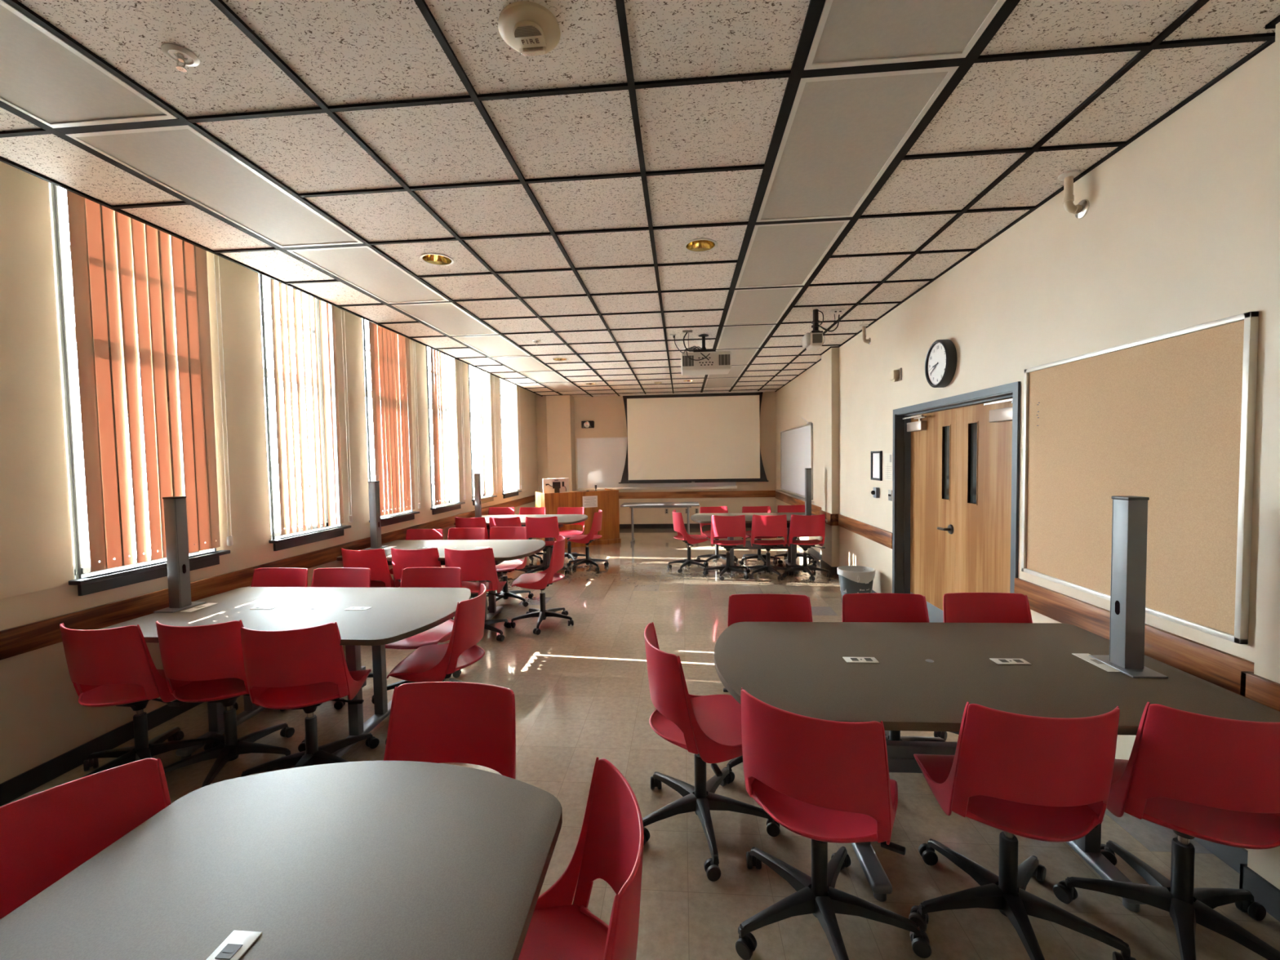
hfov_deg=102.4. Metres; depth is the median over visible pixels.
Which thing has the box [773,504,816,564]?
swivel chair
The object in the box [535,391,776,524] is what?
wall
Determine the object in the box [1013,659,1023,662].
socket
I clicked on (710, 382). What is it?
recessed light
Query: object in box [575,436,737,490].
whiteboard
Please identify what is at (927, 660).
grommet
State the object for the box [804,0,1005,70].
recessed light
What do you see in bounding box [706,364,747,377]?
recessed light
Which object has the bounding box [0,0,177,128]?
recessed light
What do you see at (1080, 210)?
pipe
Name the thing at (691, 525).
baseboard
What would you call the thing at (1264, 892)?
baseboard
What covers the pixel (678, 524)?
swivel chair
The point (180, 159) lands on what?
recessed light
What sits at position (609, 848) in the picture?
swivel chair
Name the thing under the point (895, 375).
light
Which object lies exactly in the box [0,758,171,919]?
swivel chair
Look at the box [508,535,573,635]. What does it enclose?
swivel chair
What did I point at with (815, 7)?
ceiling grid
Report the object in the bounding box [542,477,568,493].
computer monitor
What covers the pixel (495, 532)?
swivel chair
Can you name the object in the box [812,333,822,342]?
vent
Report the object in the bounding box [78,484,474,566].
ground
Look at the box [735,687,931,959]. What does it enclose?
swivel chair
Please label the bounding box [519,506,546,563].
swivel chair
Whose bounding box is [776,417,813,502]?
whiteboard
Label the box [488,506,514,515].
swivel chair
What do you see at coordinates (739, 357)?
recessed light
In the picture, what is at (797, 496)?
tray
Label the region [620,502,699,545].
folding table
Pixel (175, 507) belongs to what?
tower
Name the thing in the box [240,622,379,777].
swivel chair
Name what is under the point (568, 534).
swivel chair
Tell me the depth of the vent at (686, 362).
5.83 m
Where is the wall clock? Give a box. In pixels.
[924,339,956,387]
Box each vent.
[682,355,693,366]
[719,354,729,364]
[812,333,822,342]
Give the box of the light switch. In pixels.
[888,489,892,501]
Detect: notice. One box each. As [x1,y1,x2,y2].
[582,495,597,507]
[884,453,892,480]
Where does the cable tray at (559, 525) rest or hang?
on the conference table at (562, 519)
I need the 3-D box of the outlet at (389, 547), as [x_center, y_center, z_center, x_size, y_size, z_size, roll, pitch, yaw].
[-2.507,0.676,5.136,0.066,0.004,0.180,-1,2,5]
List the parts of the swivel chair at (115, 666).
leg, leg, seat, backrest, seat mount, leg, leg, lever, leg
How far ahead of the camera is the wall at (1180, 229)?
2.46 m
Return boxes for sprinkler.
[160,42,199,72]
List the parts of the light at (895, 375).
plate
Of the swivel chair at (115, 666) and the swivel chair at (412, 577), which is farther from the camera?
the swivel chair at (412, 577)
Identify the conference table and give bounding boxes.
[0,760,562,959]
[99,586,471,759]
[336,539,545,619]
[453,514,587,571]
[690,512,827,573]
[714,621,1279,912]
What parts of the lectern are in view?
panel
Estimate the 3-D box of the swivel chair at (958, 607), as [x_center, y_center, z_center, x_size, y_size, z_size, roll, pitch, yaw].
[1.845,1.034,2.587,0.641,0.830,0.609,-1,2,4]
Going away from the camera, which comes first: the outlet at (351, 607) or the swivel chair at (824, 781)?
the swivel chair at (824, 781)
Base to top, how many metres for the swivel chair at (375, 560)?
0.830 m
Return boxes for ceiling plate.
[682,329,692,333]
[829,308,844,312]
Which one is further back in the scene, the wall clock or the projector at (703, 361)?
the projector at (703, 361)
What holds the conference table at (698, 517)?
on the floor
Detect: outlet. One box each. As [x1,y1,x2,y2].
[180,603,217,612]
[206,930,262,959]
[250,606,277,609]
[345,606,370,609]
[382,546,395,549]
[416,546,431,548]
[842,657,879,662]
[989,657,1031,664]
[1071,653,1119,671]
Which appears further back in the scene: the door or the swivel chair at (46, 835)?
the door
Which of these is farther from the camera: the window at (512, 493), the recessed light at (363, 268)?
the window at (512, 493)
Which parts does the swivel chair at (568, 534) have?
backrest, seat, leg, leg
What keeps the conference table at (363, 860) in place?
on the floor
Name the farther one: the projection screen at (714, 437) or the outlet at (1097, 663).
the projection screen at (714, 437)
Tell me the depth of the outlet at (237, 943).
0.91 m
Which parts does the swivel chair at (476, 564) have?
seat mount, backrest, seat, leg, lever, leg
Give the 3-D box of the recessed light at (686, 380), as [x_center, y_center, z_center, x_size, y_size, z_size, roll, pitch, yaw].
[0.888,-1.914,9.515,0.224,0.166,0.224,-1,2,5]
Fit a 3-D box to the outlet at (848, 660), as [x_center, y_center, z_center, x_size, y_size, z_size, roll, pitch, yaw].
[0.913,0.744,2.129,0.130,0.005,0.056,-1,2,4]
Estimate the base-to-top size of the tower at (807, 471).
0.670 m
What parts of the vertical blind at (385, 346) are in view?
cord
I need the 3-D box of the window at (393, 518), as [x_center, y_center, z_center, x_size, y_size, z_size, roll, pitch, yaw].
[-2.854,-0.704,5.756,0.255,2.395,0.910,-1,2,5]
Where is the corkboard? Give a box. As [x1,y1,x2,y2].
[1021,311,1258,644]
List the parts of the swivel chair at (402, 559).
backrest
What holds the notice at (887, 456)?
attached to the wall at (1180, 229)
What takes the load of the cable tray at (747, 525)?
on the conference table at (698, 517)
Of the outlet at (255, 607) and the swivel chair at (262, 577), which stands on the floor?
the swivel chair at (262, 577)
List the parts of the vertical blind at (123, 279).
cord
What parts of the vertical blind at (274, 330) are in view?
cord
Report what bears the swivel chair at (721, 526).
on the floor
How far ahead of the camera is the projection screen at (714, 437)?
11.31 m
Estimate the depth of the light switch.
5.13 m
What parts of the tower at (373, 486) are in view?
plate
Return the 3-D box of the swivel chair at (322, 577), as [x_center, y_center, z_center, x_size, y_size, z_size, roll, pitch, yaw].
[-2.149,1.062,3.583,0.624,0.830,0.614,-1,2,5]
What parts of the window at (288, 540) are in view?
sill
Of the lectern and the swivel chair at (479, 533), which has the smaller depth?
the swivel chair at (479, 533)
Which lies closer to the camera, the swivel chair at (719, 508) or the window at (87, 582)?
the window at (87, 582)
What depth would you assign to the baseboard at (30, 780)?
2.74 m
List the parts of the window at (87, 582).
sill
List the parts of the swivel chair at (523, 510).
backrest, leg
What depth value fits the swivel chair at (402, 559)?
4.53 m
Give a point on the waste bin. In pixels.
(852, 579)
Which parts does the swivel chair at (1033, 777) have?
leg, leg, seat, backrest, leg, leg, leg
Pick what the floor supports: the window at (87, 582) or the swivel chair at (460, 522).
the swivel chair at (460, 522)
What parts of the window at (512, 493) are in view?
sill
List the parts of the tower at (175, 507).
plate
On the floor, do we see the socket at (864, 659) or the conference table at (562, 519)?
the conference table at (562, 519)
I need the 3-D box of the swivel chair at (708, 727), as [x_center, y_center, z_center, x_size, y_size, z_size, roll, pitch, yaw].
[0.258,1.077,2.222,0.621,0.830,0.616,-2,2,-12]
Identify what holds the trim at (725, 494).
attached to the wall at (559, 418)
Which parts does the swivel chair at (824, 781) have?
leg, leg, backrest, seat, leg, leg, leg, lever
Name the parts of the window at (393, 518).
sill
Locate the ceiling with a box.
[0,0,1279,396]
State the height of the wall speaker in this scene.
0.160 m
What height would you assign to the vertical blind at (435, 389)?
2.170 m
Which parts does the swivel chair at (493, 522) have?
backrest, leg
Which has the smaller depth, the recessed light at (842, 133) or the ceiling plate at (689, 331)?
the recessed light at (842, 133)
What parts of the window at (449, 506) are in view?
sill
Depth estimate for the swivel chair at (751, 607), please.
2.84 m
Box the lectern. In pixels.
[535,488,621,547]
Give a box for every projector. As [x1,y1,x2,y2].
[673,332,731,375]
[802,309,839,350]
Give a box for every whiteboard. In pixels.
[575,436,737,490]
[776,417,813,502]
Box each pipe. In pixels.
[859,324,871,344]
[1057,169,1089,218]
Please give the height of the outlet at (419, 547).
0.005 m
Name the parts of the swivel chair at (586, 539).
leg, leg, seat, backrest, leg, leg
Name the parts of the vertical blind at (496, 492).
cord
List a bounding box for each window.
[48,182,230,595]
[259,274,351,551]
[362,318,419,526]
[425,346,465,515]
[467,364,497,505]
[499,377,521,498]
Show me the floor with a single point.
(581, 690)
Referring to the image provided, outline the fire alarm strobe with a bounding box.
[497,0,560,55]
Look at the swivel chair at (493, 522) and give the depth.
6.92 m
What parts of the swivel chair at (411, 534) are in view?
backrest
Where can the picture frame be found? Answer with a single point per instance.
(876, 456)
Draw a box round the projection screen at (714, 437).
[618,391,768,483]
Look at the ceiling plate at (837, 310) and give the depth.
5.02 m
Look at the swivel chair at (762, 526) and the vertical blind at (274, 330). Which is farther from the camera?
the swivel chair at (762, 526)
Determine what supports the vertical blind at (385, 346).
attached to the window at (393, 518)
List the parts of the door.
closer arm, kick plate, lever handle, vision glass, vision glass, closer arm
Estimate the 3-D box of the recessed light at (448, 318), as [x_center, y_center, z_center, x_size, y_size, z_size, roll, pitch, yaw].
[-1.902,-1.598,5.162,0.562,0.010,1.178,-1,2,5]
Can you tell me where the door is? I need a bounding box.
[892,381,1020,622]
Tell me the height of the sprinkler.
0.051 m
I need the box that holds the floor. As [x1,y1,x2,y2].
[0,528,1279,959]
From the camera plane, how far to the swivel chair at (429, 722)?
1.77 m
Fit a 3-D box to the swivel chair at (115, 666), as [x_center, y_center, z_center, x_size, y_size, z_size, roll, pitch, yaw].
[-2.641,1.110,2.677,0.612,0.834,0.615,-1,2,7]
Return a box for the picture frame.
[871,450,882,480]
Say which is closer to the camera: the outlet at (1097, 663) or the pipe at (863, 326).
the outlet at (1097, 663)
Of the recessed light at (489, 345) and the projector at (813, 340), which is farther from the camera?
the recessed light at (489, 345)
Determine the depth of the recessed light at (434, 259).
3.67 m
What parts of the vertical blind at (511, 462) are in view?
cord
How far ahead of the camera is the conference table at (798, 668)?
1.96 m
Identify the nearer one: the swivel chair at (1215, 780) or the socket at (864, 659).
the swivel chair at (1215, 780)
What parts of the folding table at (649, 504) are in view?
frame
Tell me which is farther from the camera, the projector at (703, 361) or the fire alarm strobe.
the projector at (703, 361)
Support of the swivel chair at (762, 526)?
on the floor
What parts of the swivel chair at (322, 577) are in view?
backrest, leg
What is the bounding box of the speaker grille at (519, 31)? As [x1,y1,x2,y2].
[514,26,541,37]
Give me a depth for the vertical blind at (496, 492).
8.44 m
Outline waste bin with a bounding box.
[836,565,875,603]
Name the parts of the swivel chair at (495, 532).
leg, backrest, seat, leg, leg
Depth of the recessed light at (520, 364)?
7.54 m
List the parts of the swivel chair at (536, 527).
leg, leg, backrest, seat mount, seat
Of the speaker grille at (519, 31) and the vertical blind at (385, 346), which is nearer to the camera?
the speaker grille at (519, 31)
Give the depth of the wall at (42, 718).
2.79 m
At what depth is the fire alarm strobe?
1.66 m
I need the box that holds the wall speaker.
[581,420,594,428]
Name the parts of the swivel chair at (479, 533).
backrest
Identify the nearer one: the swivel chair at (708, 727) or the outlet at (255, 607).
the swivel chair at (708, 727)
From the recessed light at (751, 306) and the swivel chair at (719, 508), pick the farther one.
the swivel chair at (719, 508)
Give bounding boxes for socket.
[214,943,242,959]
[863,657,872,661]
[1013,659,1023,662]
[1090,659,1105,664]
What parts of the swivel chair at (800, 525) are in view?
leg, leg, seat, seat mount, backrest, leg, leg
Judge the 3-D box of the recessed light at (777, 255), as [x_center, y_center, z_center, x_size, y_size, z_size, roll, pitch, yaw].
[1.030,-1.587,3.699,0.562,0.010,1.178,-1,2,5]
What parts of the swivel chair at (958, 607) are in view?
backrest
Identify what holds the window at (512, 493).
in the wall at (42, 718)
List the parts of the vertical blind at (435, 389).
cord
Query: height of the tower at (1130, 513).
0.670 m
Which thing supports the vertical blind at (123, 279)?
attached to the window at (87, 582)
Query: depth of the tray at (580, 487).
11.57 m
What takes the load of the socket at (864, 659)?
attached to the outlet at (848, 660)
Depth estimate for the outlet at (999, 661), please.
2.08 m
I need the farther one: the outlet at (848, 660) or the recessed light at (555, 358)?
the recessed light at (555, 358)
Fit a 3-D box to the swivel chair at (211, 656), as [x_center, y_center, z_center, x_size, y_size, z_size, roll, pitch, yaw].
[-2.145,1.098,2.717,0.609,0.830,0.622,-1,2,2]
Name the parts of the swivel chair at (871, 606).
backrest, leg, leg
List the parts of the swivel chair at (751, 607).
leg, backrest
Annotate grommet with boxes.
[925,658,933,662]
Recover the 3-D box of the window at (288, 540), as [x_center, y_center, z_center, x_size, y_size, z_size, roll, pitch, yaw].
[-2.960,-0.647,4.462,0.255,2.395,0.910,-1,2,5]
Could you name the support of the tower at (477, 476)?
on the conference table at (562, 519)
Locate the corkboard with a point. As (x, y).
(1168, 419)
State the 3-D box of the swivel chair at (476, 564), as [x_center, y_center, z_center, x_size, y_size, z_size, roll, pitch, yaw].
[-1.524,1.005,4.679,0.610,0.834,0.614,-1,2,-4]
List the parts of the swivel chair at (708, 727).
leg, leg, backrest, seat, leg, lever, leg, leg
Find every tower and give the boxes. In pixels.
[153,496,205,613]
[364,480,387,550]
[473,473,481,517]
[804,468,811,515]
[1088,495,1168,678]
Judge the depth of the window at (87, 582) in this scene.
2.83 m
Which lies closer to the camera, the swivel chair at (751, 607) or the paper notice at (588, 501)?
the swivel chair at (751, 607)
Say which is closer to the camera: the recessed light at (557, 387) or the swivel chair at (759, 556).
the swivel chair at (759, 556)
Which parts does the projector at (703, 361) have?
connector panel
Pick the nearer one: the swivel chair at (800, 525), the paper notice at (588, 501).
the swivel chair at (800, 525)
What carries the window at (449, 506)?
in the wall at (42, 718)
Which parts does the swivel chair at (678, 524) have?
leg, leg, seat mount, backrest, seat, leg, leg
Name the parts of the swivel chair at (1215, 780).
leg, leg, leg, seat mount, backrest, seat, leg, leg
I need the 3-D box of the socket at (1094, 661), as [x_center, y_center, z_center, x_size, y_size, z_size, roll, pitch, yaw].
[1.836,0.730,2.064,0.028,0.002,0.044,-1,2,4]
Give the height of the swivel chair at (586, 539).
0.830 m
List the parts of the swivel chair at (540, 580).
leg, leg, seat, backrest, leg, leg, leg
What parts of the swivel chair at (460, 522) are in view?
backrest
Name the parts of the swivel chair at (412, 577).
leg, seat, backrest, leg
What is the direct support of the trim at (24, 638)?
attached to the wall at (42, 718)
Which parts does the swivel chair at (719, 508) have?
leg, leg, backrest, seat, leg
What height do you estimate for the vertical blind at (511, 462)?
2.170 m
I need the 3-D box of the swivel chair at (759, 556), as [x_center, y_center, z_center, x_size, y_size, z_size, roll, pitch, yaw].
[1.774,0.822,7.633,0.641,0.830,0.610,-1,2,-1]
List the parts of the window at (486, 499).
sill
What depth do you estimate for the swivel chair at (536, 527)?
6.90 m
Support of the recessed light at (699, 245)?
in the ceiling
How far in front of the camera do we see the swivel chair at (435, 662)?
2.87 m
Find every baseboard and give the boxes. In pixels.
[0,699,203,806]
[619,523,711,528]
[795,537,1279,921]
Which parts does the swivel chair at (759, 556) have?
leg, backrest, seat, leg, leg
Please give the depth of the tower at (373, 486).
5.10 m
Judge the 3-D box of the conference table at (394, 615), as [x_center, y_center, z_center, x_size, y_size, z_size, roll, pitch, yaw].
[-1.931,1.128,3.049,1.780,0.742,1.000,-1,2,5]
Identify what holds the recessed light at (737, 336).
in the ceiling
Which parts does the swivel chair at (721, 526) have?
leg, leg, seat mount, seat, backrest, leg, leg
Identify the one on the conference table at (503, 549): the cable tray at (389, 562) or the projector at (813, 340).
the cable tray at (389, 562)
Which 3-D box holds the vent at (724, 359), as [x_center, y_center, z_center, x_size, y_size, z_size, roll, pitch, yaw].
[0.951,-1.355,5.798,0.124,0.119,0.005,-1,2,5]
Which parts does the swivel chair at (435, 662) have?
seat, backrest, seat mount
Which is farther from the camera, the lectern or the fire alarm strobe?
the lectern
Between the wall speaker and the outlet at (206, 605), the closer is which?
the outlet at (206, 605)
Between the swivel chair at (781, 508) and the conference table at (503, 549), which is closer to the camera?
the conference table at (503, 549)
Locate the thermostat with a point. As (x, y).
(875, 492)
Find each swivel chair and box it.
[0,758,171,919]
[59,622,217,777]
[155,620,294,787]
[225,568,307,710]
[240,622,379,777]
[279,568,373,711]
[341,547,400,587]
[371,567,464,703]
[383,681,515,778]
[385,583,486,744]
[389,528,443,574]
[391,547,453,620]
[440,527,488,600]
[444,547,509,641]
[454,516,500,573]
[486,526,533,610]
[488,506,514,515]
[488,516,530,580]
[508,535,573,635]
[518,757,644,959]
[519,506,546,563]
[524,515,568,574]
[553,506,590,564]
[566,509,608,571]
[642,622,779,881]
[666,509,710,573]
[696,506,737,566]
[702,515,749,580]
[721,593,812,782]
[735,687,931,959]
[738,506,782,565]
[747,514,793,580]
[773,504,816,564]
[782,514,831,581]
[842,592,945,742]
[908,702,1136,959]
[933,592,1032,741]
[1053,702,1279,959]
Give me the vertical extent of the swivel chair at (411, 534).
0.830 m
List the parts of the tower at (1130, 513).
plate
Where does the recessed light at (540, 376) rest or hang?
in the ceiling
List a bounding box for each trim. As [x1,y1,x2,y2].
[0,0,1279,396]
[0,494,535,660]
[618,490,775,498]
[775,491,1279,711]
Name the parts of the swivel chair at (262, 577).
backrest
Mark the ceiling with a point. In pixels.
(346, 51)
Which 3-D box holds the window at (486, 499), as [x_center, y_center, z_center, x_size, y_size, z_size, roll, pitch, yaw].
[-2.641,-0.818,8.365,0.255,2.395,0.910,-1,2,5]
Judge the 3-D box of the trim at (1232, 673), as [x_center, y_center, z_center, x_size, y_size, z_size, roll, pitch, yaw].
[2.543,0.551,6.294,0.120,0.155,10.300,-1,2,5]
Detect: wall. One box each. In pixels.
[0,160,537,783]
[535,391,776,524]
[775,22,1279,889]
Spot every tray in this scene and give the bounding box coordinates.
[386,560,503,564]
[486,524,563,529]
[578,485,737,490]
[745,523,790,528]
[776,489,813,502]
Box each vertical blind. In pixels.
[66,190,233,572]
[270,278,352,535]
[368,320,420,515]
[430,347,466,505]
[472,367,497,496]
[502,379,521,491]
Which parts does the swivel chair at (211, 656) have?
leg, backrest, seat, leg, leg, seat mount, leg, leg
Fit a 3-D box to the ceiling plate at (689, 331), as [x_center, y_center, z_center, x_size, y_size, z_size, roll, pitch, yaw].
[0.533,-1.666,5.774,0.110,0.012,0.070,-1,2,5]
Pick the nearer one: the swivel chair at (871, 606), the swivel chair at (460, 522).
the swivel chair at (871, 606)
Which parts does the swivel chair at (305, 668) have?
leg, leg, backrest, seat mount, seat, leg, leg, lever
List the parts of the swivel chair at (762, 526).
leg, leg, seat, backrest, seat mount, leg, leg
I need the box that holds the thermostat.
[871,487,879,497]
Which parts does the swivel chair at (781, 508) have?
leg, backrest, leg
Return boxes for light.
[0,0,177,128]
[66,124,363,248]
[287,245,448,303]
[391,302,497,336]
[419,253,453,266]
[453,334,530,356]
[492,356,552,372]
[520,371,569,382]
[542,382,582,391]
[551,357,568,360]
[682,379,693,382]
[684,238,717,252]
[704,377,738,386]
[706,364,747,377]
[715,324,775,349]
[715,348,759,364]
[723,287,802,325]
[735,220,849,288]
[755,66,959,222]
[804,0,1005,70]
[889,368,902,382]
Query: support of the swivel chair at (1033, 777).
on the floor
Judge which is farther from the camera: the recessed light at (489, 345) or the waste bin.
the recessed light at (489, 345)

